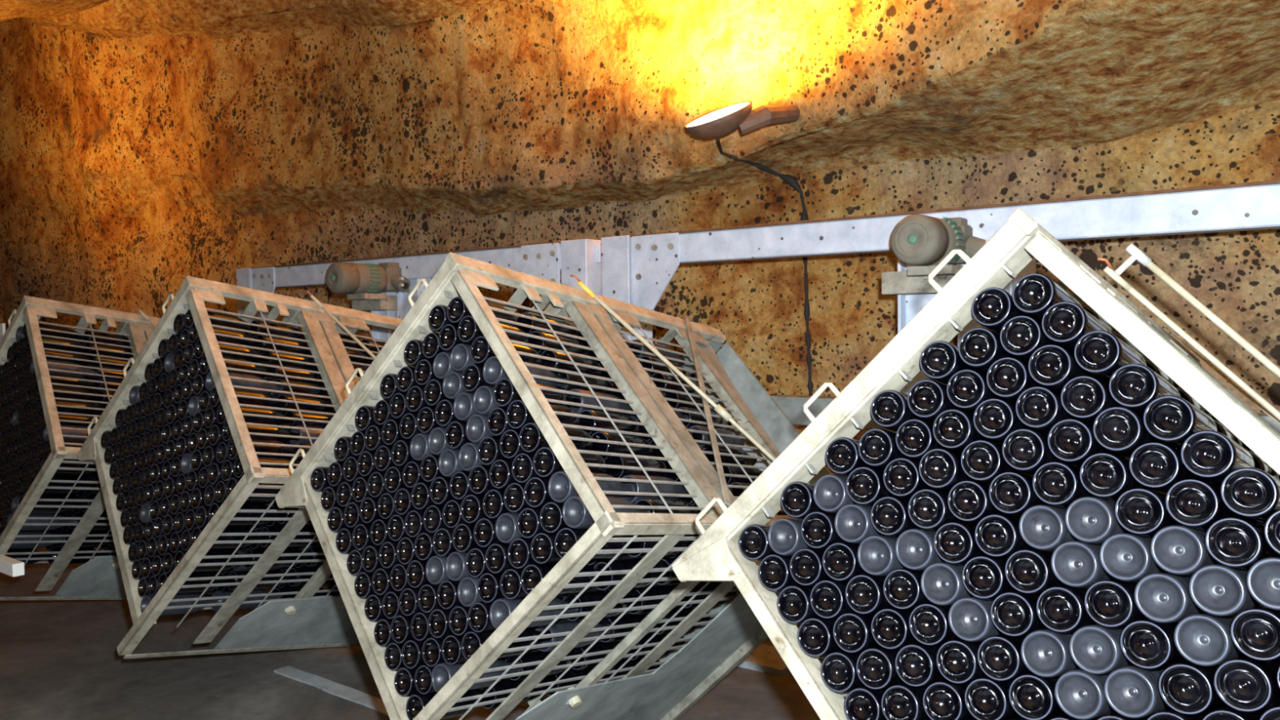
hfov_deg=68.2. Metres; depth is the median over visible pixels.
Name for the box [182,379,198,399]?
wine bottle
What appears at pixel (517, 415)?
wine bottle
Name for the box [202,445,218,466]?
wine bottle
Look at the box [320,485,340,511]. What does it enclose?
wine bottle
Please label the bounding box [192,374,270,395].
wine bottle
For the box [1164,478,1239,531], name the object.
wine bottle
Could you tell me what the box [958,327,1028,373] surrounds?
wine bottle
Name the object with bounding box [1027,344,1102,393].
wine bottle
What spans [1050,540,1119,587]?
wine bottle
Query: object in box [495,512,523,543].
wine bottle
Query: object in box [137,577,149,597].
wine bottle
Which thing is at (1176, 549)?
wine bottle
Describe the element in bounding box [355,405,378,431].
wine bottle
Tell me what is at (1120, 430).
wine bottle
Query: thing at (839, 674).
wine bottle
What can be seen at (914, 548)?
wine bottle
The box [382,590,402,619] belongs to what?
wine bottle
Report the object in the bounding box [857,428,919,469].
wine bottle
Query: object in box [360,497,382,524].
wine bottle
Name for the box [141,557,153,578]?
wine bottle
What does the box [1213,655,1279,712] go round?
wine bottle
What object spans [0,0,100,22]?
ceiling
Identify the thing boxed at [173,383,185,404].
wine bottle
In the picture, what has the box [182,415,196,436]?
wine bottle
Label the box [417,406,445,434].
wine bottle
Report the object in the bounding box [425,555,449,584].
wine bottle
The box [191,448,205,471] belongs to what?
wine bottle
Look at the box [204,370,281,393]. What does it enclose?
wine bottle
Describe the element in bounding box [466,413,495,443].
wine bottle
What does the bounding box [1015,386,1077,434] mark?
wine bottle
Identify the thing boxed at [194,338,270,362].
wine bottle
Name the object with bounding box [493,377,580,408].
wine bottle
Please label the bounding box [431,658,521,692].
wine bottle
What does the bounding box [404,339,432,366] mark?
wine bottle
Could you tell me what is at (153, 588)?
wine bottle
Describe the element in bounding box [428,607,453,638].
wine bottle
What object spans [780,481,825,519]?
wine bottle
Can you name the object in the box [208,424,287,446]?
wine bottle
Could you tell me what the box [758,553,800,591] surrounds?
wine bottle
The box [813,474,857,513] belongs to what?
wine bottle
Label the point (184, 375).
wine bottle
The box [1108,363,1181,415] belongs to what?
wine bottle
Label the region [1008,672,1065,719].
wine bottle
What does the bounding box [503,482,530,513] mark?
wine bottle
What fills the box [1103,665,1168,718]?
wine bottle
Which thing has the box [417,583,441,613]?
wine bottle
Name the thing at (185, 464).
wine bottle
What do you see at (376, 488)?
wine bottle
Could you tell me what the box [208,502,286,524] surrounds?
wine bottle
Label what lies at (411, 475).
wine bottle
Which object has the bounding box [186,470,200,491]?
wine bottle
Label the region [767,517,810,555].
wine bottle
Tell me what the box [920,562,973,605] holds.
wine bottle
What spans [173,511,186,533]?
wine bottle
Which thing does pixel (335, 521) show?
wine bottle
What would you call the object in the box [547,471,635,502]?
wine bottle
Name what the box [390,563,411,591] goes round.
wine bottle
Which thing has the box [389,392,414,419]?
wine bottle
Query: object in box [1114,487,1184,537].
wine bottle
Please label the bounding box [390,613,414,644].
wine bottle
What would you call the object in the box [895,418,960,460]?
wine bottle
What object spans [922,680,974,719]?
wine bottle
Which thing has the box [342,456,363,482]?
wine bottle
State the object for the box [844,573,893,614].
wine bottle
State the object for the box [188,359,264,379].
wine bottle
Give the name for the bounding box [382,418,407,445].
wine bottle
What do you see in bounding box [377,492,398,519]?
wine bottle
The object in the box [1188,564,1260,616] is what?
wine bottle
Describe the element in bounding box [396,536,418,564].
wine bottle
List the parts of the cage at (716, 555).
handle, rail, handle, handle, rail, tie rod, tie rod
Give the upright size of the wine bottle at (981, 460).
0.124 m
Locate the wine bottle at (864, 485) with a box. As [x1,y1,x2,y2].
[845,466,897,506]
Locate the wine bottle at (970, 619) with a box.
[948,596,1003,641]
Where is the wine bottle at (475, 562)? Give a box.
[465,546,490,577]
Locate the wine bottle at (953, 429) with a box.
[932,408,1002,453]
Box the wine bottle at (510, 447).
[499,428,528,459]
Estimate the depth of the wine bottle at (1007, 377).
1.93 m
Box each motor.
[325,262,410,299]
[890,213,988,276]
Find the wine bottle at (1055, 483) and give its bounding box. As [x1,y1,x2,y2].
[1032,461,1108,508]
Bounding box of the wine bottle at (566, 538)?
[554,526,644,559]
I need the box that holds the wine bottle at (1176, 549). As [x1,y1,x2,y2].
[1150,524,1221,575]
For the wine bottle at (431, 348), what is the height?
0.114 m
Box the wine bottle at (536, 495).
[524,476,554,508]
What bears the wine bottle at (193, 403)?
on the wine bottle at (188, 428)
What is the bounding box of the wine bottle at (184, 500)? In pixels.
[179,490,192,512]
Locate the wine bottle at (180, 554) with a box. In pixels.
[173,550,253,572]
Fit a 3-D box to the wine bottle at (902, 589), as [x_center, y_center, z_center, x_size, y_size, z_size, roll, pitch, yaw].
[0.645,0.496,2.086,0.087,0.126,0.316,1,3,43]
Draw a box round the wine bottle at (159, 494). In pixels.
[154,480,166,500]
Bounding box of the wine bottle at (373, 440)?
[364,424,386,451]
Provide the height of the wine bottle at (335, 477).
0.115 m
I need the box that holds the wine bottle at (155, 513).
[150,499,161,520]
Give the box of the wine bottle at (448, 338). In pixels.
[438,324,471,351]
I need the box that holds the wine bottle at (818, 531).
[800,511,846,550]
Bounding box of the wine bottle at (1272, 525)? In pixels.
[1263,509,1279,555]
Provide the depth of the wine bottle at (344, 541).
3.10 m
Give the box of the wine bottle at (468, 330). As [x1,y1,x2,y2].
[457,315,542,350]
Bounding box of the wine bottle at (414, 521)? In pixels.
[404,509,428,537]
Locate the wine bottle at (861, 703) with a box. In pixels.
[844,685,886,719]
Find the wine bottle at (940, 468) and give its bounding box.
[919,448,984,491]
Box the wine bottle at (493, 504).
[482,488,511,519]
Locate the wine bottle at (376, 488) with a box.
[367,471,388,497]
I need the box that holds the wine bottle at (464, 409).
[453,391,479,421]
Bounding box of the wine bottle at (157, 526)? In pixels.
[153,516,164,537]
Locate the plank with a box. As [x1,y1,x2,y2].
[0,554,24,577]
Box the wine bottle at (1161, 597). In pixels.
[1133,573,1206,622]
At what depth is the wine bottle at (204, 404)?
3.79 m
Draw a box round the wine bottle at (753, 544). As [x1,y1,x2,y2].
[738,524,776,561]
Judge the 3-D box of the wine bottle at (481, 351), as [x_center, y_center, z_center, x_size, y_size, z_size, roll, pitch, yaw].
[-0.380,-0.019,2.919,0.088,0.117,0.317,1,3,40]
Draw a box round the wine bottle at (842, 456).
[825,436,884,476]
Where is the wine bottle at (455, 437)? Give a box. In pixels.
[444,420,471,449]
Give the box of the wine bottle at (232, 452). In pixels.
[226,438,305,460]
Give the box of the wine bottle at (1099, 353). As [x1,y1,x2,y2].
[1073,329,1146,384]
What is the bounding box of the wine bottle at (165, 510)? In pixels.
[160,497,172,517]
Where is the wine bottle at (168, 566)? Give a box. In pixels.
[162,551,213,573]
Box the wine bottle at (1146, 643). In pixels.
[1120,618,1186,669]
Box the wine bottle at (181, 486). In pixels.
[176,473,188,494]
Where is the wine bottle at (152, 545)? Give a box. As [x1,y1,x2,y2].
[146,536,159,557]
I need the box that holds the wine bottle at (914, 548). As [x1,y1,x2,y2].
[894,528,946,570]
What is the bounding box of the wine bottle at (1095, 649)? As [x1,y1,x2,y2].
[1069,624,1133,674]
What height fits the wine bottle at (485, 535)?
0.115 m
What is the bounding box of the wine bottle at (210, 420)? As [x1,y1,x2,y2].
[203,407,281,428]
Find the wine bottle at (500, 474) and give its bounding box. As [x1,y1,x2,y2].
[488,458,518,489]
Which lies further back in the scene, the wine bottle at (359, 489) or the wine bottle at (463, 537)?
the wine bottle at (359, 489)
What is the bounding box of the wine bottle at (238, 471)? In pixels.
[233,456,298,478]
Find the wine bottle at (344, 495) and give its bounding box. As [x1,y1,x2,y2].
[336,481,355,507]
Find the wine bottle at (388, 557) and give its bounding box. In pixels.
[378,540,400,568]
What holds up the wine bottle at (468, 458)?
on the wine bottle at (460, 488)
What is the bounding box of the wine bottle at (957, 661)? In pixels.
[936,638,986,684]
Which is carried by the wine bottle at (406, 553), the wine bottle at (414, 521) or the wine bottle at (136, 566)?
the wine bottle at (414, 521)
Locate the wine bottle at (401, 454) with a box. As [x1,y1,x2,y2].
[391,440,418,466]
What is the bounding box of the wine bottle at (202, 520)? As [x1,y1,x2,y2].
[195,505,253,528]
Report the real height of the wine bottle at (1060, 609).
0.126 m
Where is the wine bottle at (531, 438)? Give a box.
[519,422,607,453]
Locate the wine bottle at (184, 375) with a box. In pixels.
[178,364,192,384]
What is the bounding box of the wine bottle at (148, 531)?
[144,520,155,540]
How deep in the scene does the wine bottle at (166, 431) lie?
3.95 m
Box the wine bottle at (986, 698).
[964,675,1019,719]
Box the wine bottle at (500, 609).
[489,596,579,628]
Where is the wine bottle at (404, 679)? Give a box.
[394,666,419,696]
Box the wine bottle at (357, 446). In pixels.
[350,430,368,456]
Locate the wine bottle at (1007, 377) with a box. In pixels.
[986,356,1043,403]
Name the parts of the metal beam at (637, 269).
post, gusset plate, post, plate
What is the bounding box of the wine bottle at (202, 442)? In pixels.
[196,427,211,449]
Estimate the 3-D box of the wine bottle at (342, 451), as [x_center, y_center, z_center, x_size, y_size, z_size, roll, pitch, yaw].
[-0.904,0.308,3.283,0.088,0.114,0.317,1,3,39]
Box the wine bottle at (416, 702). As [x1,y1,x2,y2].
[405,688,494,719]
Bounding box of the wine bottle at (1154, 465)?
[1128,441,1202,493]
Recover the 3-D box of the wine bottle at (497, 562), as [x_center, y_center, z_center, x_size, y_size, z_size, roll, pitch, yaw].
[-0.308,0.562,2.751,0.088,0.114,0.317,1,3,39]
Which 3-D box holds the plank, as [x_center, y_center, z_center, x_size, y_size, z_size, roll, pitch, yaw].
[-3.210,0.980,4.661,0.738,0.060,0.050,1,3,37]
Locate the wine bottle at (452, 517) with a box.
[442,499,466,528]
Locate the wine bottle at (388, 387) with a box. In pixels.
[380,373,407,399]
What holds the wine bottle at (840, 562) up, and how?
on the wine bottle at (828, 600)
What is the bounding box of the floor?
[0,546,848,719]
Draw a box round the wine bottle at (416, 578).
[406,559,431,588]
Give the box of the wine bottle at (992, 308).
[971,287,1026,334]
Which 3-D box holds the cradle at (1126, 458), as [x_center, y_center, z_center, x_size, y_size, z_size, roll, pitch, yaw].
[1.490,0.859,2.473,1.543,1.630,1.830,0,2,12]
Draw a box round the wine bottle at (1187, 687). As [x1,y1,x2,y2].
[1157,660,1224,715]
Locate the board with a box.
[0,323,5,342]
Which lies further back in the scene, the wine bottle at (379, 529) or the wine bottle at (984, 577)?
the wine bottle at (379, 529)
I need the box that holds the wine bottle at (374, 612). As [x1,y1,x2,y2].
[364,593,386,622]
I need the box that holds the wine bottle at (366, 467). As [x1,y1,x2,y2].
[357,450,379,477]
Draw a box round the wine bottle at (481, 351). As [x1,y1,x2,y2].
[470,335,555,368]
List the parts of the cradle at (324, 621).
toe rail, plate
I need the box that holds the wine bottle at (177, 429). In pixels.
[172,419,185,440]
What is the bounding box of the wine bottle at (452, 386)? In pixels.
[442,371,474,399]
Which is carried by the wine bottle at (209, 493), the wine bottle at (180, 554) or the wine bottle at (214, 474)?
the wine bottle at (214, 474)
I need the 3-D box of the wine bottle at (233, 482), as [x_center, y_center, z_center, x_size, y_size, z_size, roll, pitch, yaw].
[-1.436,0.493,3.663,0.087,0.115,0.317,1,3,40]
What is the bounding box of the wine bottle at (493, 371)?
[482,355,567,388]
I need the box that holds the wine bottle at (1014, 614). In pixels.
[990,591,1048,637]
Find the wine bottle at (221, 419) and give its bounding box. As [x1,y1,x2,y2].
[216,404,293,425]
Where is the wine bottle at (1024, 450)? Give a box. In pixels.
[1001,428,1080,475]
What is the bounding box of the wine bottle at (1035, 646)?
[1020,629,1079,677]
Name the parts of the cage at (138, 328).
handle, rail, tie rod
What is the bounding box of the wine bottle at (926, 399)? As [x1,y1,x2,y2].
[906,379,973,422]
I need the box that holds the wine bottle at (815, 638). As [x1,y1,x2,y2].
[797,617,842,657]
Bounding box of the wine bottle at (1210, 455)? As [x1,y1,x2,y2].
[1180,430,1254,486]
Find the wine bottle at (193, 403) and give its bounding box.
[187,395,201,416]
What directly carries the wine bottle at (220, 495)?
on the wine bottle at (214, 507)
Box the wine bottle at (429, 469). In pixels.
[420,454,443,482]
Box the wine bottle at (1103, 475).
[1079,452,1155,502]
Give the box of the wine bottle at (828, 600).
[809,579,855,619]
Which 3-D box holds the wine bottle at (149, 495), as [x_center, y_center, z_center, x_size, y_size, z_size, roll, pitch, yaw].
[-1.957,0.569,4.071,0.087,0.116,0.317,1,3,39]
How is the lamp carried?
attached to the wall at (146, 146)
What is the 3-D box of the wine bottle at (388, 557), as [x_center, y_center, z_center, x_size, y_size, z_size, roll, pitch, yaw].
[-0.689,0.616,3.051,0.088,0.115,0.317,1,3,40]
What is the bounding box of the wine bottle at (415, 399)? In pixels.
[405,385,435,413]
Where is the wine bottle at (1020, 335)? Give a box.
[1000,315,1056,363]
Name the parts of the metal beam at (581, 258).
post, gusset plate, post, plate, gusset plate, post, joint plate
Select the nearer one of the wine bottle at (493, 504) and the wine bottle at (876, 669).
the wine bottle at (876, 669)
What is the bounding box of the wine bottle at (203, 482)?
[198,466,210,488]
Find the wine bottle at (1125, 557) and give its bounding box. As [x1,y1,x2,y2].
[1099,533,1170,581]
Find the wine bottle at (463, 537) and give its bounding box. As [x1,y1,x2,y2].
[452,522,479,552]
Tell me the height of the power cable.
1.420 m
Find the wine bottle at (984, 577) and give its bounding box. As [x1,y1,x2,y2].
[961,555,1017,599]
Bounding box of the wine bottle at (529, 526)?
[517,506,546,538]
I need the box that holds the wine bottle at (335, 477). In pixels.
[327,461,347,487]
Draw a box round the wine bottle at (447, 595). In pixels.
[437,579,462,609]
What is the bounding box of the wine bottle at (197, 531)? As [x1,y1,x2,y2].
[191,526,269,548]
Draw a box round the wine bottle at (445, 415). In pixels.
[435,399,467,427]
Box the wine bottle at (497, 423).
[487,407,512,436]
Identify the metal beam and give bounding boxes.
[235,239,601,342]
[600,179,1279,433]
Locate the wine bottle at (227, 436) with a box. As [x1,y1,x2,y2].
[222,421,299,442]
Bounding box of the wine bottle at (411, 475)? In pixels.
[402,460,426,488]
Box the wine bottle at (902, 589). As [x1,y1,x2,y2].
[883,568,931,610]
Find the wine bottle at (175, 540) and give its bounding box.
[169,531,182,553]
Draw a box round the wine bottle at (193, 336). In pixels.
[188,323,263,347]
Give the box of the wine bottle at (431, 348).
[422,332,451,359]
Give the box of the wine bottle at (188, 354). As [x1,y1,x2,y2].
[183,343,257,364]
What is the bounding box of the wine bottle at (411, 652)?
[401,638,425,669]
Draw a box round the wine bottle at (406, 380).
[396,365,421,392]
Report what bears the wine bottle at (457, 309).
on the wine bottle at (448, 338)
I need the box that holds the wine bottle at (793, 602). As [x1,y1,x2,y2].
[777,585,819,624]
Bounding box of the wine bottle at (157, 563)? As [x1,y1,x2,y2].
[151,554,164,576]
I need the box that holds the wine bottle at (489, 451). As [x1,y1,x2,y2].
[477,435,510,466]
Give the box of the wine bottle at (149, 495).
[144,483,156,503]
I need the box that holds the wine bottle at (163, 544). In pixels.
[157,534,171,555]
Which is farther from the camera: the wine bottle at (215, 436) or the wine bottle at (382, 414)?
the wine bottle at (215, 436)
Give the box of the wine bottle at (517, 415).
[506,399,593,430]
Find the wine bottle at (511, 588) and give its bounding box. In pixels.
[500,568,562,599]
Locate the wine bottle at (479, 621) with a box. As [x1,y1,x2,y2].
[467,600,496,632]
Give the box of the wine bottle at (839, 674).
[821,650,864,693]
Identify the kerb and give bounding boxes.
[273,665,389,716]
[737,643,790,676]
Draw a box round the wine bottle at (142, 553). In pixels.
[137,539,149,560]
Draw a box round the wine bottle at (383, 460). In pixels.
[373,444,396,471]
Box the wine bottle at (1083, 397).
[1060,375,1120,425]
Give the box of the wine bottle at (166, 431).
[160,423,174,444]
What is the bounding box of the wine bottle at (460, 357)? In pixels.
[449,343,479,372]
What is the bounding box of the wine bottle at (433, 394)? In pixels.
[423,378,453,407]
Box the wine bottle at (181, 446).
[175,435,190,457]
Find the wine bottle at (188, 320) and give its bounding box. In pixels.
[184,308,257,333]
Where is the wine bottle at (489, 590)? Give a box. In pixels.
[477,572,505,603]
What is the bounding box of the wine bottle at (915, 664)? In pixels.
[894,643,946,687]
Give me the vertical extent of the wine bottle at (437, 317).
0.115 m
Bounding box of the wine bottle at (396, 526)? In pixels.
[387,514,408,542]
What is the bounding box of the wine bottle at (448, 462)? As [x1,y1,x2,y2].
[438,448,465,477]
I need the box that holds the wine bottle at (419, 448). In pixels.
[409,433,434,461]
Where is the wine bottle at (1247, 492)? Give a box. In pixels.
[1219,466,1279,522]
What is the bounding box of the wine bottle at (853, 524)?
[834,503,886,543]
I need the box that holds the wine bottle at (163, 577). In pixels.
[157,571,236,593]
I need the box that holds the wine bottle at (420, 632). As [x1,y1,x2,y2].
[410,611,433,641]
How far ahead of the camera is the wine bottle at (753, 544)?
2.25 m
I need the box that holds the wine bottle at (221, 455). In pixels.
[215,441,292,463]
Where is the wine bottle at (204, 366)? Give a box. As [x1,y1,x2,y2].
[200,355,275,377]
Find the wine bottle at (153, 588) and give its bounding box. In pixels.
[147,574,202,596]
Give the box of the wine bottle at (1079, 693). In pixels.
[1054,668,1115,719]
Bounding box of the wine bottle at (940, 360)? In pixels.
[920,340,986,385]
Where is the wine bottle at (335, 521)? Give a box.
[327,506,348,533]
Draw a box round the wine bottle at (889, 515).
[870,496,921,537]
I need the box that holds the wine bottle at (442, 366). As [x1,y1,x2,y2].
[432,351,456,379]
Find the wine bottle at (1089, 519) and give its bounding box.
[1064,496,1132,544]
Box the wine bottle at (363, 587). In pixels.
[354,571,375,599]
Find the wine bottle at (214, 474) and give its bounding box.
[207,462,223,484]
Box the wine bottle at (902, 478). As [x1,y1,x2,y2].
[883,457,949,499]
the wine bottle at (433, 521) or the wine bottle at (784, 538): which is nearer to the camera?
the wine bottle at (784, 538)
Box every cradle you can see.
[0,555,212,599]
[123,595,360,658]
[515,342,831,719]
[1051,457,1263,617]
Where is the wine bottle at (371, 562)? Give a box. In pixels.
[361,545,382,573]
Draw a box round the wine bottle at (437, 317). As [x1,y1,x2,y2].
[428,304,457,332]
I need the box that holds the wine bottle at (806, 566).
[789,547,832,586]
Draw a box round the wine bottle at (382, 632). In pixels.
[373,617,395,647]
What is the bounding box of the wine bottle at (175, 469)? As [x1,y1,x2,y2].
[170,456,183,477]
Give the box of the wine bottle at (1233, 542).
[1204,516,1278,569]
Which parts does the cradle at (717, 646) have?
plate, post, plate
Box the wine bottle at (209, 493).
[204,484,265,506]
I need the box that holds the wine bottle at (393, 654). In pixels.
[384,641,405,671]
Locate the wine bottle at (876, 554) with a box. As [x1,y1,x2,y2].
[857,535,906,576]
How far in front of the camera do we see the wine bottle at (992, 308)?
1.97 m
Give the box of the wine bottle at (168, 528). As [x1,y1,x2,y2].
[162,514,176,535]
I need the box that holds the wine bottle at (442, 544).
[432,527,457,556]
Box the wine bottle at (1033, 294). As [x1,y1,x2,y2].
[1012,273,1082,322]
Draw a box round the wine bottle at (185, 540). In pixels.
[180,529,235,551]
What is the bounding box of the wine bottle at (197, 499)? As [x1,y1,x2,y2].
[190,487,205,509]
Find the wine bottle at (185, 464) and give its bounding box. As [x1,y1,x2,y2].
[180,453,193,474]
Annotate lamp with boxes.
[683,100,799,139]
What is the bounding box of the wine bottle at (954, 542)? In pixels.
[933,521,988,564]
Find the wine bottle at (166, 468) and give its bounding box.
[161,460,173,480]
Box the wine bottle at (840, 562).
[822,542,868,582]
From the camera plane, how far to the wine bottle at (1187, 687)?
1.62 m
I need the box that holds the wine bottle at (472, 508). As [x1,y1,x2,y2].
[460,493,488,524]
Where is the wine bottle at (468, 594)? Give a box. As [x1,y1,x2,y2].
[457,576,481,607]
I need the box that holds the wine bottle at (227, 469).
[221,459,236,481]
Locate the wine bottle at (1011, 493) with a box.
[988,471,1066,516]
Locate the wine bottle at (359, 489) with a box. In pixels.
[351,476,372,502]
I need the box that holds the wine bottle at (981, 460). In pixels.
[960,440,1033,484]
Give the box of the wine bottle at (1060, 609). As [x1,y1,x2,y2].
[1035,586,1097,633]
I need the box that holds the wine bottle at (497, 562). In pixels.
[484,542,514,573]
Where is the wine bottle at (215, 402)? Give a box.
[208,386,285,408]
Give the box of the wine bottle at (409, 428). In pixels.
[400,412,422,439]
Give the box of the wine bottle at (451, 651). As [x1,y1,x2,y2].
[441,634,498,665]
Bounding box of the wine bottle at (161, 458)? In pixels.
[155,444,168,464]
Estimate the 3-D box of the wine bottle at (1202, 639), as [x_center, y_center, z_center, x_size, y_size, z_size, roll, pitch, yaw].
[1.052,0.494,1.718,0.086,0.127,0.316,1,3,42]
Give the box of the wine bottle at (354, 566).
[346,549,365,576]
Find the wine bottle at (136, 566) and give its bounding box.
[131,559,142,579]
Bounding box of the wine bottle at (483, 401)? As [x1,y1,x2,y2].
[472,385,502,415]
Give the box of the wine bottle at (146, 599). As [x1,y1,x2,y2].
[140,593,219,615]
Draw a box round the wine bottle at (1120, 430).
[1093,406,1167,458]
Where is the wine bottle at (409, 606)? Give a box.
[399,586,422,616]
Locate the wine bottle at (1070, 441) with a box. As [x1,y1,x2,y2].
[1047,418,1124,466]
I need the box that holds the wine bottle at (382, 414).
[373,399,397,426]
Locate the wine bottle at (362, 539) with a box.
[352,523,375,550]
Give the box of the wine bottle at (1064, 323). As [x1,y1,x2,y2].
[1041,301,1111,352]
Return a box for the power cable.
[716,137,813,395]
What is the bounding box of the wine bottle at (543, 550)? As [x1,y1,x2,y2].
[530,532,596,564]
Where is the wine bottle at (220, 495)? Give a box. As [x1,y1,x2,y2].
[214,480,272,503]
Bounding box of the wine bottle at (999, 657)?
[977,634,1048,681]
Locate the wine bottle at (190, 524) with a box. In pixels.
[184,508,197,530]
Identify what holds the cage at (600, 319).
on the cradle at (717, 646)
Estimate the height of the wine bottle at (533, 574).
0.115 m
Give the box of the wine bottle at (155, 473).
[149,462,163,484]
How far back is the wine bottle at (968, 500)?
1.93 m
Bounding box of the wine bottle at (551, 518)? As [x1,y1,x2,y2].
[539,501,568,533]
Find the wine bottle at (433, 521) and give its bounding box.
[423,504,448,533]
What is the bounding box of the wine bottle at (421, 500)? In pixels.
[411,481,435,510]
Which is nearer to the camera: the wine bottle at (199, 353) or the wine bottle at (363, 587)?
the wine bottle at (363, 587)
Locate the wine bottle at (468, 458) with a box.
[457,442,484,471]
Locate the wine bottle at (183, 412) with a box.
[177,400,190,420]
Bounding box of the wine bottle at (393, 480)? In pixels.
[383,466,407,493]
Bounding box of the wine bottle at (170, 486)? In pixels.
[164,476,178,497]
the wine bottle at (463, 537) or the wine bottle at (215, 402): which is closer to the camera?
the wine bottle at (463, 537)
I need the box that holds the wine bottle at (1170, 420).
[1142,395,1217,450]
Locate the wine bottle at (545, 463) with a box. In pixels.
[533,446,620,478]
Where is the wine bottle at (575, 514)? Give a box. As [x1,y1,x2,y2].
[562,495,651,528]
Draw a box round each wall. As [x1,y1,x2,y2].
[0,0,1279,625]
[0,301,3,323]
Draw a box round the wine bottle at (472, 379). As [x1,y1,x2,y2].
[461,364,495,392]
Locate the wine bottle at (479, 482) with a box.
[468,464,497,494]
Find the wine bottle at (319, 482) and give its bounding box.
[310,466,330,492]
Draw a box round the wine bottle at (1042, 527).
[1018,504,1080,551]
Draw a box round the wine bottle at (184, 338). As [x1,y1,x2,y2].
[179,328,192,348]
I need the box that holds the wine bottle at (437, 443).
[427,426,449,455]
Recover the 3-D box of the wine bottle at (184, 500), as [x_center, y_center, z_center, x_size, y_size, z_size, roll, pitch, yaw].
[-1.712,0.571,3.870,0.088,0.113,0.317,1,3,40]
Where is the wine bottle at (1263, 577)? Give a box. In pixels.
[1246,557,1279,610]
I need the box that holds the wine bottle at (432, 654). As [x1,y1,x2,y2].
[422,636,445,666]
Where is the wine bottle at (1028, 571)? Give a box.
[1004,548,1067,594]
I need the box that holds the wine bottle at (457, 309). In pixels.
[447,296,531,331]
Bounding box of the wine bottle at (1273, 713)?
[1257,701,1279,719]
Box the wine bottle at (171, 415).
[165,404,181,424]
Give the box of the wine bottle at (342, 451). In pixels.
[333,435,355,462]
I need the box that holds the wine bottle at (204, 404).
[199,390,211,412]
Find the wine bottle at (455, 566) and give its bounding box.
[444,551,471,581]
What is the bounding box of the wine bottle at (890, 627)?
[871,607,919,649]
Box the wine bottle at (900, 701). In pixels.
[880,683,931,719]
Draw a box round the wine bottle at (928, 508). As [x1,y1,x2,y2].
[907,488,977,531]
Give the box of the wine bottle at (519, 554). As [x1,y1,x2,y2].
[507,537,537,568]
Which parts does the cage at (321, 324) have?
handle, handle, handle, rail, tie rod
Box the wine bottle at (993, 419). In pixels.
[973,398,1048,444]
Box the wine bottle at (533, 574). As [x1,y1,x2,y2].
[520,563,611,594]
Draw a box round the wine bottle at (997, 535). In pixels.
[974,513,1047,558]
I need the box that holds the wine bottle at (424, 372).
[414,359,440,386]
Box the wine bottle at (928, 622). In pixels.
[908,602,959,646]
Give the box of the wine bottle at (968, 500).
[947,480,1021,524]
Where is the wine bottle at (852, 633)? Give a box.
[832,612,880,653]
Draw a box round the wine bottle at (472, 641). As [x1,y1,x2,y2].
[461,627,551,660]
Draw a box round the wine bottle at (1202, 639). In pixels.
[1173,613,1244,666]
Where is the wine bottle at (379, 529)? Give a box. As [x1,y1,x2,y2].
[370,518,391,546]
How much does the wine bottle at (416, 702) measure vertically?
0.114 m
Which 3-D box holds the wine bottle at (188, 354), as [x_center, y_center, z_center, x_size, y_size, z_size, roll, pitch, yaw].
[-1.768,-0.017,4.021,0.087,0.115,0.317,1,3,39]
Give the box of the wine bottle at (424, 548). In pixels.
[414,532,437,560]
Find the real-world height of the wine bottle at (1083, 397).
0.124 m
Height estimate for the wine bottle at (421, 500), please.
0.114 m
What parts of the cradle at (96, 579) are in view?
toe rail, plate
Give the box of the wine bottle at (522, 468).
[511,452,539,484]
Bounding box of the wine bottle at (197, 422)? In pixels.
[192,411,206,432]
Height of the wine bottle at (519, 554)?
0.116 m
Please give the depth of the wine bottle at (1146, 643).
1.68 m
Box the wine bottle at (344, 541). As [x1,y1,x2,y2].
[335,527,356,554]
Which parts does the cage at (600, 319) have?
handle, handle, handle, rail, tie rod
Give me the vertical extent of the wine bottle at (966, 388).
0.124 m
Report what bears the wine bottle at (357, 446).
on the wine bottle at (350, 471)
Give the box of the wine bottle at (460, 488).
[449,471,475,500]
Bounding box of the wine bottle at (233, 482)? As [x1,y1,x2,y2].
[226,477,284,501]
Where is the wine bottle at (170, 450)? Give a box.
[164,440,177,460]
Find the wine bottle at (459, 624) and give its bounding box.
[448,604,472,635]
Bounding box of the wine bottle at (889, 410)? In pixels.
[870,389,933,431]
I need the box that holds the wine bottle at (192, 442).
[187,432,199,453]
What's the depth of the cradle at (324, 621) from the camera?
4.36 m
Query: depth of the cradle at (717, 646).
3.67 m
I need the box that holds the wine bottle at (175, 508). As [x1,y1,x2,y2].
[169,493,182,515]
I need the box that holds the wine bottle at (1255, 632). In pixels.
[1229,606,1279,662]
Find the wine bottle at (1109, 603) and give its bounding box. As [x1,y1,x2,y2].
[1084,579,1148,628]
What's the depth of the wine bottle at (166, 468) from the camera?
3.92 m
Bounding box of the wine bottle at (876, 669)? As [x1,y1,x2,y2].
[856,646,904,690]
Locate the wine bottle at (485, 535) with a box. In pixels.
[473,517,502,547]
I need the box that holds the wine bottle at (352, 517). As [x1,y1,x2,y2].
[343,501,364,528]
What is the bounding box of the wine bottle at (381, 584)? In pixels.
[372,567,394,595]
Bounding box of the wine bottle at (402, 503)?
[393,487,417,515]
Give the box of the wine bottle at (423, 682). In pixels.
[414,663,437,694]
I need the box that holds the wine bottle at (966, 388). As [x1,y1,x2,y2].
[946,368,1015,413]
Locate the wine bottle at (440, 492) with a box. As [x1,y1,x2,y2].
[429,475,456,505]
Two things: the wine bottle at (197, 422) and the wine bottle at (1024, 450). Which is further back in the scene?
the wine bottle at (197, 422)
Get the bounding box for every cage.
[0,295,161,591]
[77,275,439,655]
[275,252,797,719]
[671,207,1279,719]
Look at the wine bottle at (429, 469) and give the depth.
2.89 m

